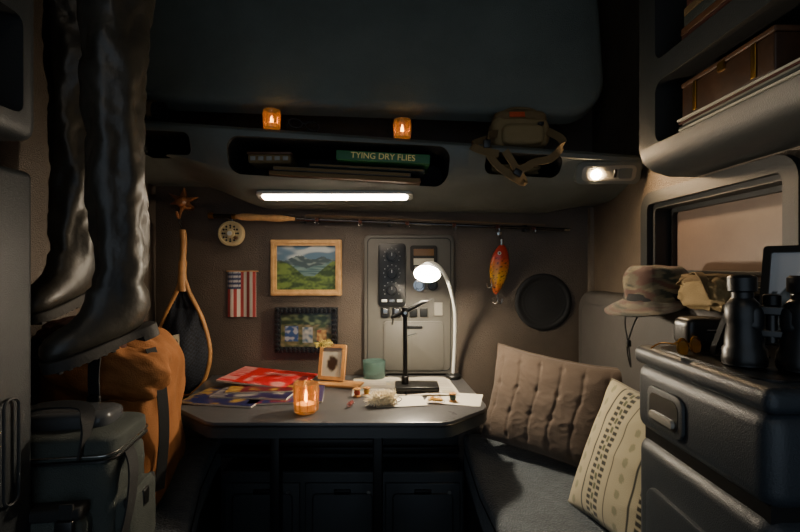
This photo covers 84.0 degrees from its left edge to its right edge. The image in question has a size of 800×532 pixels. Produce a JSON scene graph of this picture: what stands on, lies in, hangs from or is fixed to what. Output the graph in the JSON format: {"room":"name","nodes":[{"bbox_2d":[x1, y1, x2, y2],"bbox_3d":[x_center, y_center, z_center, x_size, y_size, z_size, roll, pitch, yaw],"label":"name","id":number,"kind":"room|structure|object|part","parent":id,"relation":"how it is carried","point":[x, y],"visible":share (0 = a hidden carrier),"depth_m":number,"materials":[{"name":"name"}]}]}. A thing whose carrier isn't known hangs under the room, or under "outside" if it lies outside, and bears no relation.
{"room":"vehicle interior","nodes":[
{"label":"vehicle interior","id":0,"kind":"room"},
{"bbox_2d":[0,0,155,338],"bbox_3d":[-1.130,0.015,0.600,0.060,2.450,2.800,0,0,0],"label":"wall","id":1,"kind":"structure","parent":0,"point":[30,156],"depth_m":1.36,"materials":[{"name":"plastic"}]},
{"bbox_2d":[156,109,591,531],"bbox_3d":[-0.117,0.015,2.030,2.165,2.450,0.060,0,0,0],"label":"wall","id":2,"kind":"structure","parent":0,"point":[237,343],"depth_m":2.00,"materials":[{"name":"plastic"}]},
{"bbox_2d":[169,188,198,218],"bbox_3d":[-0.943,-0.269,1.935,0.109,0.140,0.115,0,0,-40],"label":"wall hook","id":3,"kind":"object","parent":2,"relation":"attached to","point":[182,201],"visible":1,"depth_m":1.91,"materials":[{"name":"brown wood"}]},
{"bbox_2d":[159,219,211,396],"bbox_3d":[-0.945,0.176,1.907,0.257,0.787,0.097,0,0,0],"label":"net","id":4,"kind":"object","parent":3,"relation":"hanging from","point":[183,316],"visible":0.59,"depth_m":1.92,"materials":[{"name":"black fabric"}]},
{"bbox_2d":[218,218,244,245],"bbox_3d":[-0.745,-0.153,1.964,0.110,0.130,0.073,0,0,0],"label":"reel","id":5,"kind":"object","parent":2,"relation":"attached to","point":[230,233],"visible":0.98,"depth_m":1.95,"materials":[{"name":"gold metal"}]},
{"bbox_2d":[226,271,257,316],"bbox_3d":[-0.709,0.124,1.994,0.143,0.207,0.014,0,0,0],"label":"flag","id":6,"kind":"object","parent":2,"relation":"attached to","point":[241,284],"visible":1,"depth_m":1.99,"materials":[{"name":"fabric"}]},
{"bbox_2d":[270,240,341,295],"bbox_3d":[-0.419,0.007,1.987,0.316,0.249,0.028,0,0,0],"label":"framed landscape painting","id":7,"kind":"object","parent":2,"relation":"attached to","point":[297,267],"visible":1,"depth_m":1.99,"materials":[{"name":"brown wood"}]},
{"bbox_2d":[274,307,337,352],"bbox_3d":[-0.419,0.286,1.985,0.280,0.202,0.032,0,0,0],"label":"framed photograph","id":8,"kind":"object","parent":2,"relation":"attached to","point":[296,329],"visible":0.91,"depth_m":1.99,"materials":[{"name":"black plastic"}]},
{"bbox_2d":[219,435,458,457],"bbox_3d":[-0.270,0.710,1.970,1.060,0.290,0.056,0,0,0],"label":"rail","id":9,"kind":"object","parent":2,"relation":"attached to","point":[448,447],"visible":0.13,"depth_m":1.97,"materials":[{"name":"plastic"}]},
{"bbox_2d":[208,213,569,233],"bbox_3d":[-0.048,-0.189,1.969,1.586,0.092,0.064,0,0,0],"label":"fishing rod","id":10,"kind":"object","parent":2,"relation":"attached to","point":[248,217],"visible":1,"depth_m":1.95,"materials":[{"name":"black wood"}]},
{"bbox_2d":[144,120,644,213],"bbox_3d":[-0.117,-0.385,1.773,1.963,0.298,0.452,0,0,0],"label":"console","id":11,"kind":"object","parent":2,"relation":"attached to","point":[457,179],"visible":0.81,"depth_m":1.66,"materials":[{"name":"plastic"}]},
{"bbox_2d":[263,108,280,129],"bbox_3d":[-0.463,-0.525,1.605,0.067,0.071,0.063,0,0,0],"label":"candle jar","id":12,"kind":"object","parent":11,"relation":"on","point":[271,116],"visible":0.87,"depth_m":1.58,"materials":[{"name":"orange glass"}]},
{"bbox_2d":[285,118,318,131],"bbox_3d":[-0.360,-0.503,1.632,0.115,0.040,0.103,0,0,-20],"label":"eyeglasses","id":13,"kind":"object","parent":11,"relation":"on","point":[291,118],"visible":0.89,"depth_m":1.59,"materials":[{"name":"black plastic"}]},
{"bbox_2d":[256,191,412,200],"bbox_3d":[-0.250,-0.271,1.715,0.600,0.030,0.065,0,0,0],"label":"strip light","id":14,"kind":"object","parent":11,"relation":"attached to","point":[262,195],"visible":1,"depth_m":1.70,"materials":[{"name":"grey plastic"}]},
{"bbox_2d":[269,163,424,185],"bbox_3d":[-0.193,-0.336,1.688,0.565,0.072,0.173,0,0,0],"label":"book stack","id":15,"kind":"object","parent":11,"relation":"on","point":[387,175],"visible":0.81,"depth_m":1.60,"materials":[{"name":"brown paper"}]},
{"bbox_2d":[247,152,298,169],"bbox_3d":[-0.480,-0.399,1.690,0.165,0.042,0.126,0,0,0],"label":"box","id":16,"kind":"object","parent":15,"relation":"on","point":[260,160],"visible":0.99,"depth_m":1.63,"materials":[{"name":"black plastic"}]},
{"bbox_2d":[336,150,429,173],"bbox_3d":[-0.060,-0.387,1.661,0.336,0.051,0.174,0,0,0],"label":"hardcover book","id":17,"kind":"object","parent":15,"relation":"on","point":[343,157],"visible":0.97,"depth_m":1.57,"materials":[{"name":"green paper"}]},
{"bbox_2d":[393,117,410,138],"bbox_3d":[0.008,-0.492,1.605,0.067,0.071,0.063,0,0,0],"label":"candle jar","id":18,"kind":"object","parent":11,"relation":"on","point":[401,125],"visible":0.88,"depth_m":1.58,"materials":[{"name":"orange glass"}]},
{"bbox_2d":[488,164,540,176],"bbox_3d":[0.429,-0.360,1.681,0.192,0.043,0.109,0,0,0],"label":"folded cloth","id":19,"kind":"object","parent":11,"relation":"on","point":[534,170],"visible":0.42,"depth_m":1.64,"materials":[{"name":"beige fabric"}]},
{"bbox_2d":[469,107,566,185],"bbox_3d":[0.407,-0.430,1.623,0.335,0.307,0.208,0,0,0],"label":"pack","id":20,"kind":"object","parent":11,"relation":"on","point":[528,127],"visible":0.91,"depth_m":1.57,"materials":[{"name":"beige fabric"}]},
{"bbox_2d":[573,161,641,184],"bbox_3d":[0.735,-0.334,1.580,0.225,0.086,0.062,0,0,3],"label":"dome light","id":21,"kind":"object","parent":11,"relation":"attached to","point":[585,172],"visible":0.96,"depth_m":1.56,"materials":[{"name":"plastic"}]},
{"bbox_2d":[364,235,453,373],"bbox_3d":[0.041,0.171,1.976,0.405,0.622,0.046,0,0,0],"label":"control panel","id":22,"kind":"object","parent":2,"relation":"attached to","point":[390,261],"visible":0.92,"depth_m":1.98,"materials":[{"name":"plastic"}]},
{"bbox_2d":[487,231,508,303],"bbox_3d":[0.427,0.006,1.962,0.094,0.323,0.068,0,0,-22],"label":"fishing lure","id":23,"kind":"object","parent":2,"relation":"attached to","point":[499,264],"visible":1,"depth_m":1.94,"materials":[{"name":"orange plastic"}]},
{"bbox_2d":[515,274,571,329],"bbox_3d":[0.644,0.162,1.993,0.256,0.256,0.012,0,0,0],"label":"wall speaker","id":24,"kind":"object","parent":2,"relation":"attached to","point":[542,301],"visible":1,"depth_m":1.99,"materials":[{"name":"black plastic"}]},
{"bbox_2d":[588,208,593,290],"bbox_3d":[0.864,0.190,1.999,0.037,0.900,0.037,0,0,22],"label":"trim","id":25,"kind":"structure","parent":2,"relation":"attached to","point":[590,210],"depth_m":1.98,"materials":[{"name":"plastic"}]},
{"bbox_2d":[604,265,688,366],"bbox_3d":[0.741,0.148,1.327,0.267,0.303,0.228,0,0,-42],"label":"bucket hat","id":26,"kind":"object","parent":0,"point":[649,290],"visible":0.82,"depth_m":1.27,"materials":[{"name":"fabric"}]},
{"bbox_2d":[592,0,799,345],"bbox_3d":[0.915,0.015,0.600,0.100,2.450,2.800,0,0,0],"label":"wall","id":27,"kind":"structure","parent":0,"point":[615,115],"depth_m":1.74,"materials":[{"name":"plastic"}]},
{"bbox_2d":[579,291,767,391],"bbox_3d":[0.820,0.415,1.500,0.086,0.620,0.920,0,0,0],"label":"wall panel","id":28,"kind":"object","parent":27,"relation":"attached to","point":[602,336],"depth_m":1.60,"materials":[{"name":"grey plastic"}]},
{"bbox_2d":[639,0,799,176],"bbox_3d":[0.782,-0.735,0.720,0.164,0.949,1.240,0,0,0],"label":"upper cabinet","id":29,"kind":"object","parent":27,"relation":"attached to","point":[766,123],"visible":0.84,"depth_m":1.07,"materials":[{"name":"plastic"}]},
{"bbox_2d":[681,0,731,39],"bbox_3d":[0.775,-0.617,1.020,0.120,0.109,0.223,0,0,0],"label":"book stack","id":30,"kind":"object","parent":29,"relation":"in","point":[697,12],"visible":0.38,"depth_m":1.06,"materials":[{"name":"red paper"}]},
{"bbox_2d":[677,58,799,131],"bbox_3d":[0.766,-0.353,0.929,0.124,0.035,0.417,0,0,0],"label":"magazine stack","id":31,"kind":"object","parent":29,"relation":"in","point":[790,70],"visible":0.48,"depth_m":0.92,"materials":[{"name":"grey paper"}]},
{"bbox_2d":[681,24,799,116],"bbox_3d":[0.771,-0.418,0.990,0.116,0.088,0.284,0,0,0],"label":"wooden box","id":32,"kind":"object","parent":31,"relation":"on","point":[777,46],"visible":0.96,"depth_m":0.92,"materials":[{"name":"brown wood"}]},
{"bbox_2d":[641,155,799,301],"bbox_3d":[0.893,-0.070,1.255,0.093,0.360,0.620,0,0,0],"label":"window","id":33,"kind":"structure","parent":27,"relation":"in","point":[722,222],"depth_m":1.24,"materials":[{"name":"black"}]},
{"bbox_3d":[-0.118,1.270,0.600,2.165,0.060,2.900,0,0,0],"label":"floor","id":34,"kind":"structure","parent":0,"visible":0},
{"bbox_2d":[0,0,33,531],"bbox_3d":[-0.935,0.025,0.600,0.328,2.430,0.710,0,0,0],"label":"closet","id":35,"kind":"object","parent":34,"relation":"on","point":[16,16],"visible":1,"depth_m":0.91,"materials":[{"name":"plastic"}]},
{"bbox_2d":[155,438,220,531],"bbox_3d":[-0.847,1.000,1.478,0.499,0.480,1.025,0,0,0],"label":"seat","id":36,"kind":"object","parent":34,"relation":"on","point":[191,502],"visible":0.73,"depth_m":1.64,"materials":[{"name":"fabric"}]},
{"bbox_2d":[29,400,155,531],"bbox_3d":[-0.781,0.541,1.051,0.327,0.446,0.267,0,0,-8],"label":"cooler bag","id":37,"kind":"object","parent":36,"relation":"on","point":[88,475],"visible":0.82,"depth_m":1.00,"materials":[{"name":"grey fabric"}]},
{"bbox_2d":[31,315,185,505],"bbox_3d":[-0.877,0.433,1.369,0.426,0.675,0.382,0,0,0],"label":"backpack","id":38,"kind":"object","parent":36,"relation":"on","point":[147,377],"visible":0.3,"depth_m":1.27,"materials":[{"name":"orange fabric"}]},
{"bbox_2d":[172,334,179,343],"bbox_3d":[-0.985,0.515,1.720,0.104,0.464,0.286,0,0,24],"label":"patterned throw pillow","id":39,"kind":"object","parent":36,"relation":"on","point":[176,337],"visible":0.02,"depth_m":1.83,"materials":[{"name":"fabric"}]},
{"bbox_2d":[181,375,486,531],"bbox_3d":[-0.269,0.864,1.693,1.154,0.748,0.609,0,0,0],"label":"folding table","id":40,"kind":"object","parent":34,"relation":"on","point":[334,424],"visible":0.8,"depth_m":1.48,"materials":[{"name":"laminate"}]},
{"bbox_2d":[182,366,324,407],"bbox_3d":[-0.509,0.468,1.744,0.503,0.041,0.430,0,0,8],"label":"pile","id":41,"kind":"object","parent":40,"relation":"on","point":[250,387],"visible":0.9,"depth_m":1.70,"materials":[{"name":"paper"}]},
{"bbox_2d":[293,380,318,414],"bbox_3d":[-0.315,0.441,1.490,0.090,0.097,0.086,0,0,0],"label":"candle jar","id":42,"kind":"object","parent":40,"relation":"on","point":[305,392],"visible":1,"depth_m":1.46,"materials":[{"name":"orange glass"}]},
{"bbox_2d":[318,344,363,388],"bbox_3d":[-0.245,0.408,1.841,0.192,0.161,0.122,0,0,14],"label":"photo frame","id":43,"kind":"object","parent":40,"relation":"on","point":[332,360],"visible":0.95,"depth_m":1.85,"materials":[{"name":"brown wood"}]},
{"bbox_2d":[315,339,334,347],"bbox_3d":[-0.309,0.316,1.826,0.088,0.034,0.039,0,0,-31],"label":"fishing fly","id":44,"kind":"object","parent":43,"relation":"on","point":[328,343],"visible":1,"depth_m":1.82,"materials":[{"name":"yellow fur"}]},
{"bbox_2d":[346,400,353,406],"bbox_3d":[-0.172,0.475,1.545,0.021,0.020,0.051,0,0,23],"label":"fishing fly","id":45,"kind":"object","parent":40,"relation":"on","point":[350,403],"visible":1,"depth_m":1.54,"materials":[{"name":"red fur"}]},
{"bbox_2d":[352,377,460,396],"bbox_3d":[0.015,0.485,1.800,0.428,0.008,0.283,0,0,0],"label":"open magazine","id":46,"kind":"object","parent":40,"relation":"on","point":[446,386],"visible":0.59,"depth_m":1.79,"materials":[{"name":"paper"}]},
{"bbox_2d":[353,387,360,396],"bbox_3d":[-0.160,0.472,1.660,0.028,0.029,0.028,0,0,0],"label":"thread spool","id":47,"kind":"object","parent":46,"relation":"on","point":[356,390],"visible":1,"depth_m":1.65,"materials":[{"name":"brown wood"}]},
{"bbox_2d":[363,386,370,395],"bbox_3d":[-0.125,0.472,1.675,0.028,0.029,0.028,0,0,0],"label":"thread spool","id":48,"kind":"object","parent":46,"relation":"on","point":[366,388],"visible":0.94,"depth_m":1.67,"materials":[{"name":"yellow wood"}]},
{"bbox_2d":[363,358,385,379],"bbox_3d":[-0.112,0.450,1.925,0.100,0.080,0.100,0,0,0],"label":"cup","id":49,"kind":"object","parent":46,"relation":"on","point":[373,368],"visible":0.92,"depth_m":1.89,"materials":[{"name":"teal ceramic"}]},
{"bbox_2d":[390,299,438,391],"bbox_3d":[0.056,0.302,1.735,0.188,0.352,0.100,0,0,0],"label":"vise","id":50,"kind":"object","parent":46,"relation":"on","point":[405,385],"visible":0.96,"depth_m":1.73,"materials":[{"name":"black metal"}]},
{"bbox_2d":[376,393,482,407],"bbox_3d":[0.109,0.488,1.633,0.413,0.002,0.209,0,0,0],"label":"loose papers","id":51,"kind":"object","parent":40,"relation":"on","point":[466,399],"visible":0.71,"depth_m":1.60,"materials":[{"name":"white paper"}]},
{"bbox_2d":[363,388,401,405],"bbox_3d":[-0.060,0.458,1.556,0.140,0.056,0.064,0,0,-14],"label":"fishing fly","id":52,"kind":"object","parent":51,"relation":"on","point":[378,397],"visible":1,"depth_m":1.55,"materials":[{"name":"beige fur"}]},
{"bbox_2d":[428,395,443,402],"bbox_3d":[0.128,0.472,1.583,0.066,0.025,0.029,0,0,19],"label":"fishing fly","id":53,"kind":"object","parent":51,"relation":"on","point":[433,398],"visible":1,"depth_m":1.58,"materials":[{"name":"beige fur"}]},
{"bbox_2d":[449,392,456,401],"bbox_3d":[0.190,0.472,1.600,0.028,0.029,0.028,0,0,0],"label":"thread spool","id":54,"kind":"object","parent":51,"relation":"on","point":[452,394],"visible":1,"depth_m":1.59,"materials":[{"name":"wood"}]},
{"bbox_2d":[414,261,460,379],"bbox_3d":[0.173,0.235,1.822,0.100,0.509,0.333,0,0,33],"label":"desk lamp","id":55,"kind":"object","parent":40,"relation":"on","point":[426,272],"visible":1,"depth_m":1.77,"materials":[{"name":"white plastic"}]},
{"bbox_2d":[222,458,463,531],"bbox_3d":[-0.240,1.050,1.921,1.020,0.380,0.156,0,0,0],"label":"storage cabinet","id":56,"kind":"object","parent":34,"relation":"on","point":[320,494],"visible":0.97,"depth_m":1.85,"materials":[{"name":"plastic"}]},
{"bbox_2d":[464,434,608,531],"bbox_3d":[0.564,0.990,1.510,0.593,0.500,0.960,0,0,0],"label":"bench seat","id":57,"kind":"object","parent":34,"relation":"on","point":[508,488],"visible":0.67,"depth_m":1.50,"materials":[{"name":"grey fabric"}]},
{"bbox_3d":[0.564,0.990,1.510,0.593,0.500,0.960,0,0,0],"label":"seat","id":58,"kind":"part","parent":57,"relation":"part of","materials":[{"name":"fabric"}]},
{"bbox_2d":[480,343,621,467],"bbox_3d":[0.565,0.530,1.685,0.530,0.416,0.199,0,0,33],"label":"quilted pillow","id":59,"kind":"object","parent":57,"relation":"on","point":[549,407],"visible":0.84,"depth_m":1.63,"materials":[{"name":"brown fabric"}]},
{"bbox_2d":[568,379,645,531],"bbox_3d":[0.655,0.555,1.245,0.211,0.382,0.366,0,0,-15],"label":"patterned throw pillow","id":60,"kind":"object","parent":57,"relation":"on","point":[606,487],"visible":0.5,"depth_m":1.24,"materials":[{"name":"fabric"}]},
{"bbox_2d":[635,345,799,531],"bbox_3d":[0.693,0.709,0.835,0.338,1.063,0.380,0,0,0],"label":"storage cabinet","id":61,"kind":"object","parent":34,"relation":"on","point":[720,449],"visible":0.94,"depth_m":0.77,"materials":[{"name":"plastic"}]},
{"bbox_2d":[651,336,700,355],"bbox_3d":[0.572,0.161,0.922,0.091,0.036,0.061,0,0,-30],"label":"sunglasses","id":62,"kind":"object","parent":61,"relation":"on","point":[682,348],"visible":1,"depth_m":0.90,"materials":[{"name":"orange plastic"}]},
{"bbox_2d":[674,316,724,348],"bbox_3d":[0.655,0.143,0.964,0.096,0.066,0.067,0,0,0],"label":"case","id":63,"kind":"object","parent":61,"relation":"on","point":[704,328],"visible":0.61,"depth_m":0.94,"materials":[{"name":"black plastic"}]},
{"bbox_2d":[676,272,731,311],"bbox_3d":[0.800,0.066,1.140,0.121,0.100,0.181,0,0,0],"label":"pouch","id":64,"kind":"object","parent":63,"relation":"on","point":[698,290],"visible":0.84,"depth_m":1.10,"materials":[{"name":"beige fabric"}]},
{"bbox_2d":[710,275,799,374],"bbox_3d":[0.643,0.097,0.793,0.134,0.161,0.171,0,0,0],"label":"binoculars","id":65,"kind":"object","parent":61,"relation":"on","point":[742,320],"visible":1,"depth_m":0.76,"materials":[{"name":"black plastic"}]},
{"bbox_2d":[759,245,799,344],"bbox_3d":[0.821,0.060,0.897,0.054,0.208,0.150,0,0,-35],"label":"picture frame","id":66,"kind":"object","parent":61,"relation":"on","point":[778,262],"visible":0.43,"depth_m":0.94,"materials":[{"name":"black plastic"}]},
{"bbox_3d":[-0.118,-1.240,0.600,2.165,0.060,2.900,0,0,0],"label":"ceiling","id":67,"kind":"structure","parent":0,"visible":0},
{"bbox_2d":[146,0,602,123],"bbox_3d":[-0.130,-0.900,1.773,1.851,0.694,0.218,0,0,0],"label":"bunk","id":68,"kind":"object","parent":67,"relation":"attached to","point":[449,60],"visible":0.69,"depth_m":1.71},
{"bbox_3d":[-0.822,-1.057,1.195,0.231,0.304,0.246,0,0,0],"label":"hanging rail","id":69,"kind":"object","parent":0,"visible":0},
{"bbox_2d":[31,0,94,324],"bbox_3d":[-0.932,-0.374,1.236,0.144,1.048,0.259,0,0,6],"label":"boot","id":70,"kind":"object","parent":69,"relation":"hanging from","point":[67,274],"visible":0.56,"depth_m":1.21,"materials":[{"name":"black"}]},
{"bbox_2d":[38,0,159,374],"bbox_3d":[-0.737,-0.322,1.103,0.140,1.134,0.259,0,0,34],"label":"boot","id":71,"kind":"object","parent":69,"relation":"hanging from","point":[113,64],"visible":1,"depth_m":1.08,"materials":[{"name":"black"}]}
]}

